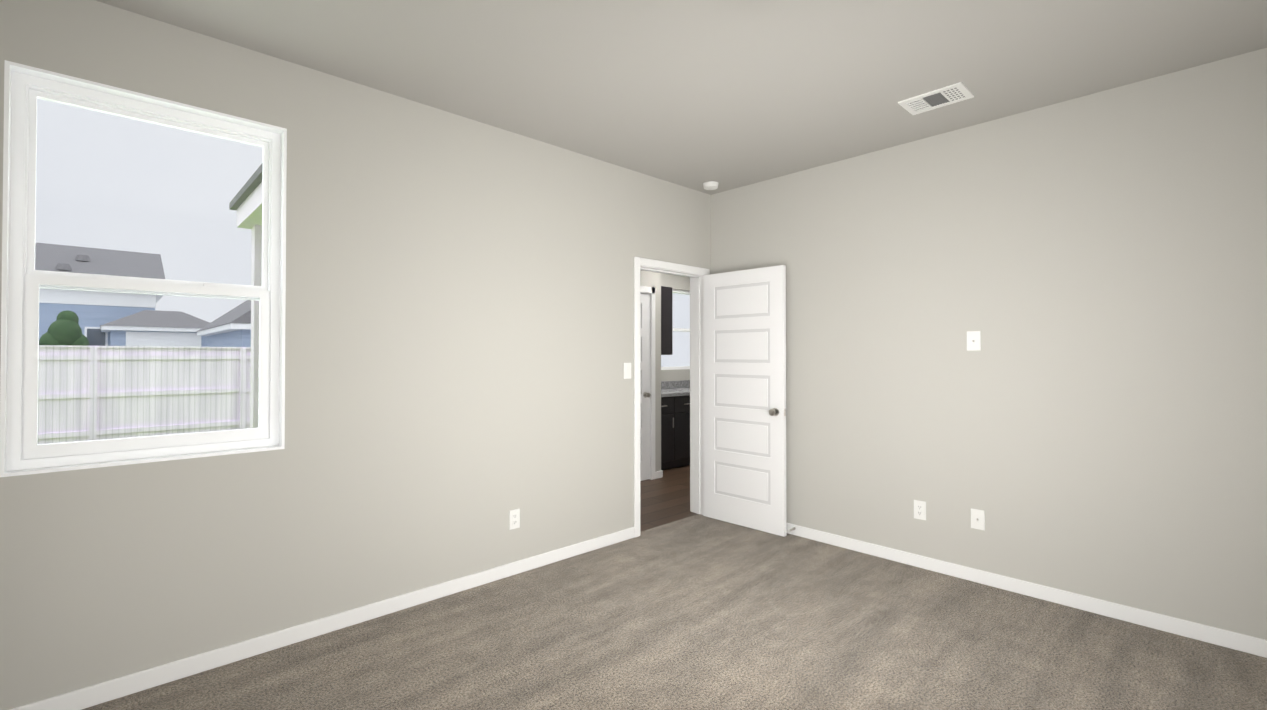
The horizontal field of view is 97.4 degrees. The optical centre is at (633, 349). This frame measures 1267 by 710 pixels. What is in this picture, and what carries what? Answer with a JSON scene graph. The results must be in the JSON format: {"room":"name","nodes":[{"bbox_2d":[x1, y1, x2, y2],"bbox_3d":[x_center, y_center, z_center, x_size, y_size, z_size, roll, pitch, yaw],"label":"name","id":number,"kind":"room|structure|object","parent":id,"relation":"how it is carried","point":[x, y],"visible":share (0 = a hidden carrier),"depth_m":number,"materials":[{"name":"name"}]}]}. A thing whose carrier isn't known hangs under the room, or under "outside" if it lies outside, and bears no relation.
{"room":"empty bedroom","nodes":[
{"label":"empty bedroom","id":0,"kind":"room"},
{"bbox_2d":[0,0,710,709],"bbox_3d":[-0.993,0.020,3.311,4.690,2.740,0.140,1,-1,-44],"label":"wall","id":1,"kind":"structure","parent":0,"point":[458,324],"depth_m":2.85,"materials":[{"name":"grey paint"}]},
{"bbox_2d":[0,60,286,476],"bbox_3d":[-1.999,-0.288,2.355,0.884,1.505,0.134,1,-1,-44],"label":"window","id":2,"kind":"structure","parent":1,"relation":"in","point":[23,451],"depth_m":2.25,"materials":[{"name":"white plastic"}]},
{"bbox_2d":[9,527,634,709],"bbox_3d":[-1.270,1.347,2.926,3.538,0.078,0.014,1,-1,-44],"label":"baseboard","id":3,"kind":"structure","parent":1,"relation":"attached to","point":[100,693],"depth_m":2.60,"materials":[{"name":"white wood"}]},
{"bbox_2d":[509,509,519,529],"bbox_3d":[-0.735,1.052,3.442,0.072,0.117,0.008,1,-1,-44],"label":"outlet","id":4,"kind":"object","parent":1,"relation":"attached to","point":[514,519],"visible":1,"depth_m":3.44,"materials":[{"name":"white plastic"}]},
{"bbox_2d":[624,363,630,378],"bbox_3d":[-0.042,0.159,4.109,0.072,0.117,0.012,1,-1,-44],"label":"light switch","id":5,"kind":"object","parent":1,"relation":"attached to","point":[627,370],"visible":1,"depth_m":4.10,"materials":[{"name":"white plastic"}]},
{"bbox_2d":[634,257,709,536],"bbox_3d":[0.271,0.358,4.510,0.884,2.092,0.176,1,-1,-44],"label":"door frame","id":6,"kind":"structure","parent":1,"relation":"attached to","point":[695,274],"depth_m":4.74,"materials":[{"name":"white wood"}]},
{"bbox_2d":[703,265,786,536],"bbox_3d":[0.860,0.385,4.423,0.174,2.020,0.771,1,-1,-45],"label":"bedroom door","id":7,"kind":"structure","parent":6,"relation":"attached to","point":[744,398],"depth_m":4.38,"materials":[{"name":"white paint"}]},
{"bbox_2d":[640,270,660,471],"bbox_3d":[-0.424,0.046,5.564,1.920,2.740,0.100,1,-1,-44],"label":"wall","id":8,"kind":"structure","parent":0,"point":[649,279],"depth_m":6.15,"materials":[{"name":"grey paint"}]},
{"bbox_2d":[640,293,650,480],"bbox_3d":[0.030,0.406,5.910,0.443,2.012,0.105,1,-1,-44],"label":"closet door","id":9,"kind":"structure","parent":8,"relation":"in","point":[645,394],"depth_m":6.02,"materials":[{"name":"white paint"}]},
{"bbox_2d":[640,286,654,479],"bbox_3d":[-0.001,0.370,5.951,0.560,2.100,0.116,1,-1,-44],"label":"door frame","id":10,"kind":"structure","parent":8,"relation":"attached to","point":[647,290],"depth_m":6.07,"materials":[{"name":"white wood"}]},
{"bbox_2d":[655,470,662,478],"bbox_3d":[-0.401,1.378,5.622,1.814,0.078,0.204,1,-1,-44],"label":"baseboard","id":11,"kind":"structure","parent":8,"relation":"attached to","point":[658,474],"depth_m":6.13,"materials":[{"name":"white wood"}]},
{"bbox_2d":[640,465,696,531],"bbox_3d":[0.614,1.454,6.213,4.100,0.060,2.045,1,-1,-44],"label":"floor","id":12,"kind":"structure","parent":0,"point":[665,499],"depth_m":5.26,"materials":[{"name":"brown wood"}]},
{"bbox_2d":[661,396,676,469],"bbox_3d":[0.123,0.994,6.698,0.410,0.870,0.626,1,-1,-44],"label":"base cabinet","id":13,"kind":"object","parent":12,"relation":"on","point":[675,424],"depth_m":6.55,"materials":[{"name":"black wood"}]},
{"bbox_2d":[661,388,689,395],"bbox_3d":[0.780,0.546,7.311,2.220,0.040,0.651,1,-1,-44],"label":"countertop","id":14,"kind":"structure","parent":13,"relation":"on","point":[664,391],"depth_m":6.84,"materials":[{"name":"grey stone"}]},
{"bbox_2d":[677,396,689,466],"bbox_3d":[0.417,0.997,6.977,0.400,0.870,0.626,1,-1,-44],"label":"base cabinet","id":15,"kind":"object","parent":12,"relation":"on","point":[683,402],"depth_m":6.73,"materials":[{"name":"black wood"}]},
{"bbox_2d":[82,514,1266,709],"bbox_3d":[0.421,1.403,1.787,4.520,0.060,4.105,1,-1,-44],"label":"floor carpet","id":16,"kind":"object","parent":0,"point":[698,612],"visible":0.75,"depth_m":2.56,"materials":[{"name":"grey carpet"}]},
{"bbox_2d":[661,273,689,380],"bbox_3d":[0.577,0.070,7.661,2.420,2.740,0.120,1,-1,-44],"label":"wall","id":17,"kind":"structure","parent":0,"point":[676,282],"depth_m":7.58,"materials":[{"name":"grey paint"}]},
{"bbox_2d":[661,286,672,354],"bbox_3d":[0.128,-0.358,6.926,0.710,0.860,0.326,1,-1,-44],"label":"upper cabinet","id":18,"kind":"object","parent":17,"relation":"attached to","point":[666,321],"visible":0.12,"depth_m":6.97,"materials":[{"name":"black wood"}]},
{"bbox_2d":[661,289,689,369],"bbox_3d":[0.632,-0.269,7.737,1.000,1.100,0.070,1,-1,-44],"label":"kitchen window","id":19,"kind":"structure","parent":17,"relation":"in","point":[681,292],"depth_m":7.73,"materials":[{"name":"white plastic"}]},
{"bbox_2d":[661,380,689,387],"bbox_3d":[0.563,0.479,7.540,2.220,0.100,0.020,1,-1,-44],"label":"backsplash","id":20,"kind":"structure","parent":17,"relation":"attached to","point":[683,383],"depth_m":7.55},
{"bbox_2d":[96,0,1266,194],"bbox_3d":[0.797,-1.397,3.622,7.690,0.100,6.340,1,-1,-44],"label":"ceiling","id":21,"kind":"structure","parent":0,"point":[726,95],"depth_m":2.60,"materials":[{"name":"grey paint"}]},
{"bbox_2d":[703,181,718,189],"bbox_3d":[0.624,-1.315,4.492,0.124,0.044,0.124,1,-1,-44],"label":"smoke detector","id":22,"kind":"object","parent":21,"relation":"attached to","point":[711,185],"visible":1,"depth_m":4.45,"materials":[{"name":"white plastic"}]},
{"bbox_2d":[898,82,973,114],"bbox_3d":[1.634,-1.350,3.010,0.220,0.008,0.310,1,-1,-44],"label":"ceiling vent","id":23,"kind":"object","parent":21,"relation":"in","point":[941,97],"visible":1,"depth_m":3.00,"materials":[{"name":"white plastic"}]},
{"bbox_2d":[711,48,1266,639],"bbox_3d":[2.131,0.020,3.342,0.120,2.740,4.120,1,-1,-44],"label":"wall","id":24,"kind":"structure","parent":0,"point":[1089,418],"depth_m":3.07,"materials":[{"name":"grey paint"}]},
{"bbox_2d":[914,500,925,519],"bbox_3d":[1.829,1.028,3.555,0.008,0.117,0.072,1,-1,-44],"label":"outlet","id":25,"kind":"object","parent":24,"relation":"attached to","point":[919,509],"visible":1,"depth_m":3.55,"materials":[{"name":"white plastic"}]},
{"bbox_2d":[967,331,980,350],"bbox_3d":[2.041,-0.050,3.341,0.014,0.117,0.072,1,-1,-44],"label":"outlet","id":26,"kind":"object","parent":24,"relation":"attached to","point":[973,340],"visible":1,"depth_m":3.34,"materials":[{"name":"white plastic"}]},
{"bbox_2d":[971,508,984,530],"bbox_3d":[2.051,1.015,3.317,0.014,0.117,0.072,1,-1,-44],"label":"outlet","id":27,"kind":"object","parent":24,"relation":"attached to","point":[977,519],"visible":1,"depth_m":3.31,"materials":[{"name":"white plastic"}]},
{"bbox_2d":[787,523,1266,657],"bbox_3d":[2.041,1.351,3.324,0.014,0.078,4.000,1,-1,-44],"label":"baseboard","id":28,"kind":"structure","parent":24,"relation":"attached to","point":[1220,637],"depth_m":3.03,"materials":[{"name":"white wood"}]},
{"label":"outside","id":29,"kind":"structure","parent":0,"visible":0},
{"bbox_3d":[-6.970,1.766,5.550,70.000,0.100,11.350,1,-1,-44],"label":"grass lawn","id":30,"kind":"structure","parent":29,"visible":0},
{"bbox_2d":[38,345,250,443],"bbox_3d":[-9.868,0.855,10.474,23.430,1.835,0.115,1,-1,-44],"label":"fence","id":31,"kind":"object","parent":30,"relation":"on","point":[215,416],"depth_m":10.77,"materials":[{"name":"white wood"}]},
{"bbox_2d":[229,163,262,427],"bbox_3d":[-1.393,0.172,5.254,3.550,3.080,3.210,1,-1,-44],"label":"house","id":32,"kind":"structure","parent":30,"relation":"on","point":[256,228],"depth_m":5.09,"materials":[{"name":"white"}]},
{"bbox_3d":[-37.927,2.141,38.104,110.000,0.100,78.500,1,-1,-44],"label":"ground","id":33,"kind":"structure","parent":29,"visible":0},
{"bbox_2d":[39,310,88,345],"bbox_3d":[-17.764,0.313,17.375,1.082,3.079,0.824,1,-1,-44],"label":"tree","id":34,"kind":"object","parent":33,"relation":"on","point":[65,333],"depth_m":17.19,"materials":[{"name":"green plant"}]},
{"bbox_2d":[35,242,209,346],"bbox_3d":[-30.344,-1.931,25.075,17.830,7.744,12.760,1,-1,-44],"label":"neighbouring house","id":35,"kind":"structure","parent":33,"relation":"on","point":[87,263],"depth_m":26.00,"materials":[{"name":"blue"}]},
{"bbox_2d":[196,300,250,346],"bbox_3d":[-12.775,-1.116,23.626,8.310,6.080,8.960,1,-1,-44],"label":"house","id":36,"kind":"structure","parent":33,"relation":"on","point":[222,320],"depth_m":19.57,"materials":[{"name":"blue"}]}
]}

